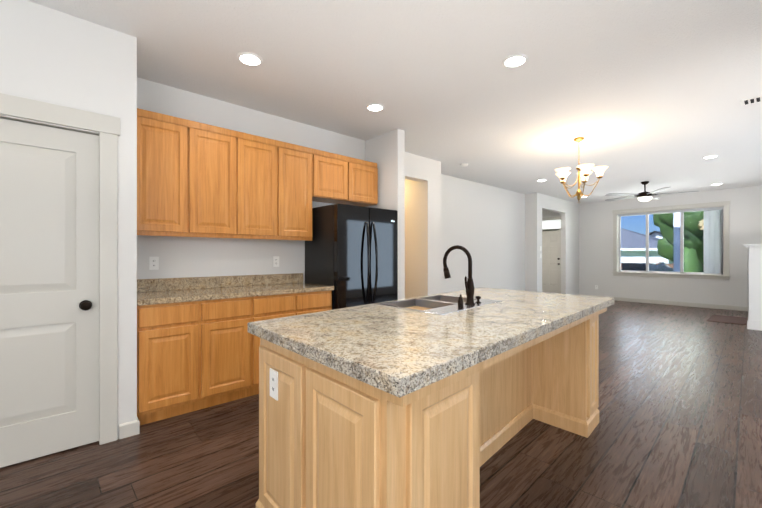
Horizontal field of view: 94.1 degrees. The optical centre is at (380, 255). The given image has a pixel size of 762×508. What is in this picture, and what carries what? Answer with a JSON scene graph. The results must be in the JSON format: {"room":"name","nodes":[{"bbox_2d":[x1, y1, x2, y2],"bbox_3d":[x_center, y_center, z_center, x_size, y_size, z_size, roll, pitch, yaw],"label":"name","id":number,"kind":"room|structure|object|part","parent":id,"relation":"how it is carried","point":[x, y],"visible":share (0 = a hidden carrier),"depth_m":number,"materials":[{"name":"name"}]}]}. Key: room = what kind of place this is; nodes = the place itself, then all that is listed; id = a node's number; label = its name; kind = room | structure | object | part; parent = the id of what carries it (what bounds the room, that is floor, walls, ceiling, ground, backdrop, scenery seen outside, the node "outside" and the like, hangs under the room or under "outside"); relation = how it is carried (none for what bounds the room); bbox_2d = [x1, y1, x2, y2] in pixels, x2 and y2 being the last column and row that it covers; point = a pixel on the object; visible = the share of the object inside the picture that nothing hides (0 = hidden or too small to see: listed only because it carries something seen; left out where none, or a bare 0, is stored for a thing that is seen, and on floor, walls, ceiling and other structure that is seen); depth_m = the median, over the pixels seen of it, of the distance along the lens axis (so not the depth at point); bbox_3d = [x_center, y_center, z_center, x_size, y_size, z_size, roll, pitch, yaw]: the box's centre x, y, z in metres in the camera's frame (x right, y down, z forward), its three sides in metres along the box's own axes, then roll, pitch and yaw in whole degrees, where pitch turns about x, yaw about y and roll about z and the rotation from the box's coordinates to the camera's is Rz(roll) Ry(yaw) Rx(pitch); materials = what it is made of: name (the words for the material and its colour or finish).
{"room":"kitchen","nodes":[
{"label":"kitchen","id":0,"kind":"room"},
{"bbox_2d":[0,0,136,438],"bbox_3d":[-3.123,-0.135,1.726,3.110,2.750,0.810,0,0,-42],"label":"wall","id":1,"kind":"structure","parent":0,"point":[50,55],"depth_m":2.32,"materials":[{"name":"white paint"}]},
{"bbox_2d":[0,118,98,467],"bbox_3d":[-2.082,0.219,2.130,0.614,2.018,0.104,0,0,-42],"label":"pantry door","id":2,"kind":"structure","parent":1,"relation":"in","point":[49,290],"depth_m":2.18,"materials":[{"name":"grey paint"}]},
{"bbox_3d":[-1.893,0.325,2.275,0.066,0.066,0.068,0,0,-42],"label":"knob","id":3,"kind":"part","parent":2,"relation":"part of","materials":[{"name":"black metal"}]},
{"bbox_2d":[0,93,119,444],"bbox_3d":[-2.091,0.160,2.140,0.830,2.160,0.101,0,0,-42],"label":"door frame","id":4,"kind":"structure","parent":1,"relation":"attached to","point":[107,127],"depth_m":2.33,"materials":[{"name":"grey paint"}]},
{"bbox_2d":[119,417,139,438],"bbox_3d":[-1.943,1.192,2.674,0.114,0.095,0.674,0,0,-42],"label":"baseboard","id":5,"kind":"structure","parent":1,"relation":"attached to","point":[129,429],"depth_m":2.42,"materials":[{"name":"white paint"}]},
{"bbox_2d":[137,77,440,298],"bbox_3d":[-0.808,-0.135,4.603,4.180,2.750,0.680,0,0,-42],"label":"wall","id":6,"kind":"structure","parent":0,"point":[181,257],"depth_m":3.78,"materials":[{"name":"white paint"}]},
{"bbox_2d":[149,257,158,269],"bbox_3d":[-1.978,0.070,3.092,0.070,0.114,0.007,0,0,-42],"label":"electrical outlet","id":7,"kind":"object","parent":6,"relation":"attached to","point":[153,263],"visible":1,"depth_m":3.09,"materials":[{"name":"white plastic"}]},
{"bbox_2d":[137,112,188,235],"bbox_3d":[-1.877,-0.636,2.970,0.401,0.910,0.316,0,0,-42],"label":"upper cabinet","id":8,"kind":"object","parent":6,"relation":"attached to","point":[162,144],"depth_m":2.86,"materials":[{"name":"brown wood"}]},
{"bbox_3d":[-1.089,-1.098,3.691,2.537,0.095,0.297,0,0,-42],"label":"crown","id":9,"kind":"part","parent":8,"relation":"part of","materials":[{"name":"brown wood"}]},
{"bbox_2d":[189,124,240,237],"bbox_3d":[-1.578,-0.636,3.238,0.402,0.910,0.316,0,0,-42],"label":"upper cabinet","id":10,"kind":"object","parent":6,"relation":"attached to","point":[214,156],"depth_m":3.13,"materials":[{"name":"brown wood"}]},
{"bbox_2d":[137,273,304,291],"bbox_3d":[-1.508,0.259,3.500,1.658,0.110,0.020,0,0,-42],"label":"backsplash","id":11,"kind":"structure","parent":6,"relation":"attached to","point":[165,284],"depth_m":3.41,"materials":[{"name":"beige stone"}]},
{"bbox_2d":[229,136,280,239],"bbox_3d":[-1.279,-0.636,3.507,0.402,0.910,0.316,0,0,-42],"label":"upper cabinet","id":12,"kind":"object","parent":6,"relation":"attached to","point":[260,159],"depth_m":3.40,"materials":[{"name":"brown wood"}]},
{"bbox_2d":[273,256,278,266],"bbox_3d":[-1.137,0.070,3.846,0.070,0.114,0.007,0,0,-42],"label":"electrical outlet","id":13,"kind":"object","parent":6,"relation":"attached to","point":[275,261],"visible":1,"depth_m":3.84,"materials":[{"name":"white plastic"}]},
{"bbox_2d":[281,144,316,239],"bbox_3d":[-0.980,-0.636,3.775,0.402,0.910,0.316,0,0,-42],"label":"upper cabinet","id":14,"kind":"object","parent":6,"relation":"attached to","point":[298,165],"depth_m":3.67,"materials":[{"name":"brown wood"}]},
{"bbox_2d":[317,152,348,203],"bbox_3d":[-0.657,-0.861,4.065,0.465,0.460,0.316,0,0,-42],"label":"upper cabinet","id":15,"kind":"object","parent":6,"relation":"attached to","point":[332,171],"depth_m":3.97,"materials":[{"name":"brown wood"}]},
{"bbox_2d":[347,160,377,206],"bbox_3d":[-0.311,-0.861,4.375,0.464,0.460,0.316,0,0,-42],"label":"upper cabinet","id":16,"kind":"object","parent":6,"relation":"attached to","point":[363,178],"depth_m":4.26,"materials":[{"name":"brown wood"}]},
{"bbox_2d":[0,291,761,507],"bbox_3d":[2.309,1.300,4.499,15.300,0.120,8.700,0,0,-42],"label":"floor","id":17,"kind":"structure","parent":0,"point":[679,425],"depth_m":2.25,"materials":[{"name":"brown wood"}]},
{"bbox_2d":[137,300,200,424],"bbox_3d":[-1.769,0.797,2.858,0.411,0.885,0.626,0,0,-42],"label":"base cabinet","id":18,"kind":"object","parent":17,"relation":"on","point":[198,344],"depth_m":2.63,"materials":[{"name":"brown wood"}]},
{"bbox_2d":[137,284,332,303],"bbox_3d":[-1.302,0.334,3.270,1.658,0.040,0.637,0,0,-42],"label":"countertop","id":19,"kind":"structure","parent":18,"relation":"on","point":[246,289],"depth_m":3.07,"materials":[{"name":"beige stone"}]},
{"bbox_2d":[201,296,252,408],"bbox_3d":[-1.463,0.797,3.133,0.412,0.885,0.626,0,0,-42],"label":"base cabinet","id":20,"kind":"object","parent":17,"relation":"on","point":[226,342],"depth_m":2.90,"materials":[{"name":"brown wood"}]},
{"bbox_2d":[253,292,296,394],"bbox_3d":[-1.157,0.797,3.408,0.412,0.885,0.626,0,0,-42],"label":"base cabinet","id":21,"kind":"object","parent":17,"relation":"on","point":[272,305],"depth_m":3.14,"materials":[{"name":"brown wood"}]},
{"bbox_2d":[297,288,332,314],"bbox_3d":[-0.850,0.797,3.683,0.411,0.885,0.626,0,0,-42],"label":"base cabinet","id":22,"kind":"object","parent":17,"relation":"on","point":[321,300],"depth_m":3.45,"materials":[{"name":"brown wood"}]},
{"bbox_2d":[305,204,397,309],"bbox_3d":[-0.312,0.357,4.065,0.850,1.765,0.723,0,0,-42],"label":"fridge","id":23,"kind":"object","parent":17,"relation":"on","point":[351,254],"visible":0.65,"depth_m":3.79,"materials":[{"name":"black metal"}]},
{"bbox_2d":[248,245,613,507],"bbox_3d":[0.501,0.588,2.150,1.117,1.303,2.451,0,0,44],"label":"kitchen island","id":24,"kind":"object","parent":17,"relation":"on","point":[434,400],"visible":1,"depth_m":1.33,"materials":[{"name":"stone"}]},
{"bbox_2d":[270,368,277,400],"bbox_3d":[-0.449,0.539,1.485,0.007,0.116,0.071,0,0,-42],"label":"outlet","id":25,"kind":"object","parent":24,"relation":"attached to","point":[273,371],"depth_m":1.48,"materials":[{"name":"white plastic"}]},
{"bbox_2d":[375,294,501,314],"bbox_3d":[0.377,0.404,2.291,0.732,0.200,0.605,0,0,-42],"label":"sink","id":26,"kind":"object","parent":24,"relation":"in","point":[438,304],"depth_m":2.28,"materials":[{"name":"silver metal"}]},
{"bbox_2d":[443,245,480,306],"bbox_3d":[0.489,0.120,2.254,0.256,0.367,0.244,0,0,-42],"label":"faucet","id":27,"kind":"object","parent":24,"relation":"on","point":[469,284],"depth_m":2.18,"materials":[{"name":"black metal"}]},
{"bbox_2d":[707,315,747,324],"bbox_3d":[6.665,1.234,6.809,1.030,0.011,0.520,0,0,-42],"label":"doormat","id":28,"kind":"object","parent":17,"relation":"on","point":[729,319],"visible":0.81,"depth_m":6.77,"materials":[{"name":"brown fabric"}]},
{"bbox_2d":[743,244,761,330],"bbox_3d":[7.096,0.527,5.045,0.315,1.425,2.712,0,0,-42],"label":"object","id":29,"kind":"structure","parent":17,"relation":"on","point":[754,321],"depth_m":5.88,"materials":[{"name":"white paint"}]},
{"bbox_2d":[365,129,404,299],"bbox_3d":[0.039,-0.135,4.497,0.120,2.750,0.610,0,0,-42],"label":"wall","id":30,"kind":"structure","parent":0,"point":[385,152],"depth_m":4.31,"materials":[{"name":"white paint"}]},
{"bbox_2d":[28,0,761,209],"bbox_3d":[2.309,-1.570,4.499,15.300,0.120,8.700,0,0,-42],"label":"ceiling","id":31,"kind":"structure","parent":0,"point":[634,93],"depth_m":2.98,"materials":[{"name":"white paint"}]},
{"bbox_2d":[237,52,262,65],"bbox_3d":[-1.008,-1.504,2.730,0.188,0.012,0.188,0,0,-42],"label":"recessed light","id":32,"kind":"object","parent":31,"relation":"in","point":[249,59],"visible":1,"depth_m":2.72,"materials":[{"name":"white paint"}]},
{"bbox_2d":[366,103,383,111],"bbox_3d":[-0.061,-1.504,3.621,0.188,0.012,0.188,0,0,-42],"label":"recessed light","id":33,"kind":"object","parent":31,"relation":"in","point":[375,107],"visible":1,"depth_m":3.61,"materials":[{"name":"white paint"}]},
{"bbox_2d":[502,54,527,67],"bbox_3d":[1.040,-1.504,2.755,0.188,0.012,0.188,0,0,-42],"label":"recessed light","id":34,"kind":"object","parent":31,"relation":"in","point":[514,60],"visible":0.98,"depth_m":2.74,"materials":[{"name":"white paint"}]},
{"bbox_2d":[555,137,607,201],"bbox_3d":[2.575,-1.091,4.606,0.605,0.837,0.621,0,0,-42],"label":"chandelier","id":35,"kind":"object","parent":31,"relation":"hanging from","point":[562,174],"visible":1,"depth_m":4.54,"materials":[{"name":"gold metal"}]},
{"bbox_2d":[605,181,697,201],"bbox_3d":[5.487,-1.306,7.340,1.553,0.406,1.597,0,0,-42],"label":"ceiling fan","id":36,"kind":"object","parent":31,"relation":"hanging from","point":[644,196],"visible":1,"depth_m":7.25,"materials":[{"name":"black metal"}]},
{"bbox_3d":[5.448,-1.352,7.314,0.410,0.314,0.426,0,0,-42],"label":"motor","id":37,"kind":"part","parent":36,"relation":"part of","materials":[{"name":"black metal"}]},
{"bbox_2d":[702,155,718,158],"bbox_3d":[5.051,-1.504,5.442,0.188,0.012,0.188,0,0,-42],"label":"recessed light","id":38,"kind":"object","parent":31,"relation":"in","point":[710,156],"visible":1,"depth_m":5.44,"materials":[{"name":"white paint"}]},
{"bbox_2d":[740,95,761,105],"bbox_3d":[3.700,-1.505,3.369,0.180,0.009,0.400,0,0,-42],"label":"ceiling vent","id":39,"kind":"object","parent":31,"relation":"in","point":[752,100],"visible":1,"depth_m":3.45,"materials":[{"name":"white paint"}]},
{"bbox_2d":[441,174,524,292],"bbox_3d":[2.043,-0.135,7.519,3.960,2.750,0.150,0,0,-42],"label":"wall","id":40,"kind":"structure","parent":0,"point":[483,225],"depth_m":7.51,"materials":[{"name":"white paint"}]},
{"bbox_2d":[525,193,531,290],"bbox_3d":[3.047,-0.135,9.455,0.120,2.750,2.010,0,0,-42],"label":"wall","id":41,"kind":"structure","parent":0,"point":[528,197],"depth_m":8.72,"materials":[{"name":"white paint"}]},
{"bbox_2d":[542,210,560,230],"bbox_3d":[5.797,-0.134,11.728,0.150,2.750,2.000,0,0,-42],"label":"wall","id":42,"kind":"structure","parent":0,"point":[546,213],"depth_m":11.79,"materials":[{"name":"white paint"}]},
{"bbox_2d":[542,231,560,292],"bbox_3d":[5.574,0.219,11.877,0.104,2.020,0.870,0,0,-42],"label":"front door","id":43,"kind":"structure","parent":42,"relation":"in","point":[551,261],"depth_m":11.79,"materials":[{"name":"grey paint"}]},
{"bbox_2d":[542,220,560,228],"bbox_3d":[5.616,-1.019,11.915,0.010,0.320,0.920,0,0,-42],"label":"transom","id":44,"kind":"object","parent":42,"relation":"attached to","point":[551,224],"visible":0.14,"depth_m":11.83,"materials":[{"name":"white glass"}]},
{"bbox_2d":[542,216,560,231],"bbox_3d":[5.576,-0.009,11.879,0.058,2.500,1.080,0,0,-42],"label":"door frame","id":45,"kind":"structure","parent":42,"relation":"attached to","point":[550,218],"depth_m":11.78,"materials":[{"name":"grey paint"}]},
{"bbox_2d":[532,193,578,294],"bbox_3d":[5.048,-0.135,9.793,3.550,2.750,0.120,0,0,-42],"label":"wall","id":46,"kind":"structure","parent":0,"point":[536,204],"depth_m":9.75,"materials":[{"name":"white paint"}]},
{"bbox_2d":[579,185,761,306],"bbox_3d":[8.009,-0.135,8.104,0.200,2.750,6.350,0,0,-42],"label":"wall","id":47,"kind":"structure","parent":0,"point":[596,238],"depth_m":8.80,"materials":[{"name":"white paint"}]},
{"bbox_2d":[580,294,747,310],"bbox_3d":[7.866,1.193,8.103,0.014,0.095,6.160,0,0,-42],"label":"baseboard","id":48,"kind":"structure","parent":47,"relation":"attached to","point":[727,307],"depth_m":8.69,"materials":[{"name":"grey paint"}]},
{"bbox_2d":[612,201,730,279],"bbox_3d":[7.190,-0.335,8.941,0.200,1.790,2.320,0,0,-42],"label":"living room window","id":49,"kind":"structure","parent":47,"relation":"in","point":[715,271],"depth_m":8.74,"materials":[{"name":"glass"}]},
{"bbox_3d":[7.244,-0.330,8.989,0.004,1.540,2.070,0,0,-42],"label":"glass","id":50,"kind":"part","parent":49,"relation":"part of","materials":[{"name":"clear glass"}]},
{"bbox_3d":[7.246,-0.329,8.991,0.050,1.578,2.086,0,0,-42],"label":"frame","id":51,"kind":"part","parent":49,"relation":"part of","materials":[{"name":"grey plastic"}]},
{"label":"outside","id":52,"kind":"structure","parent":0,"visible":0},
{"bbox_3d":[31.461,1.494,41.484,77.300,0.200,100.000,0,0,-42],"label":"ground","id":53,"kind":"structure","parent":52,"visible":0},
{"bbox_2d":[621,228,672,264],"bbox_3d":[17.702,-0.532,35.315,10.920,3.950,19.700,0,0,-42],"label":"house","id":54,"kind":"structure","parent":53,"relation":"on","point":[641,247],"depth_m":26.51,"materials":[{"name":"white"}]},
{"bbox_2d":[649,231,662,238],"bbox_3d":[31.591,-0.506,39.318,11.000,3.900,8.400,0,0,-42],"label":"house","id":55,"kind":"structure","parent":53,"relation":"on","point":[656,235],"depth_m":36.00,"materials":[{"name":"white"}]},
{"bbox_2d":[649,262,672,271],"bbox_3d":[8.979,0.814,11.524,1.120,1.223,1.252,0,0,-42],"label":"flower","id":56,"kind":"object","parent":53,"relation":"on","point":[654,268],"depth_m":11.35,"materials":[{"name":"grey plant"}]},
{"bbox_2d":[653,210,720,269],"bbox_3d":[14.402,-1.680,13.125,4.742,6.241,7.169,0,0,-42],"label":"tree","id":57,"kind":"object","parent":53,"relation":"on","point":[665,229],"depth_m":14.21,"materials":[{"name":"green plant"}]},
{"bbox_3d":[13.359,-1.061,14.667,2.999,3.154,3.061,0,0,-42],"label":"crown","id":58,"kind":"part","parent":57,"relation":"part of","materials":[{"name":"green plant"}]},
{"bbox_3d":[13.418,-1.247,13.080,3.218,3.496,3.120,0,0,-42],"label":"crown","id":59,"kind":"part","parent":57,"relation":"part of","materials":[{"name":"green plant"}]},
{"bbox_2d":[684,248,702,271],"bbox_3d":[11.084,0.714,12.761,0.735,2.050,0.732,0,0,-42],"label":"shrub","id":60,"kind":"object","parent":53,"relation":"on","point":[697,265],"depth_m":12.51,"materials":[{"name":"green plant"}]},
{"bbox_3d":[8.415,1.400,9.710,2.450,0.280,9.500,0,0,-42],"label":"porch","id":61,"kind":"object","parent":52,"visible":0},
{"bbox_2d":[622,263,645,270],"bbox_3d":[7.420,0.750,10.497,0.580,1.020,0.660,0,0,-42],"label":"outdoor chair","id":62,"kind":"object","parent":61,"relation":"on","point":[634,267],"depth_m":10.62,"materials":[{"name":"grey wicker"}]},
{"bbox_2d":[673,212,679,271],"bbox_3d":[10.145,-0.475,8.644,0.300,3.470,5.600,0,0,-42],"label":"porch post","id":63,"kind":"object","parent":61,"relation":"on","point":[674,246],"depth_m":10.27,"materials":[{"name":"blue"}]}
]}

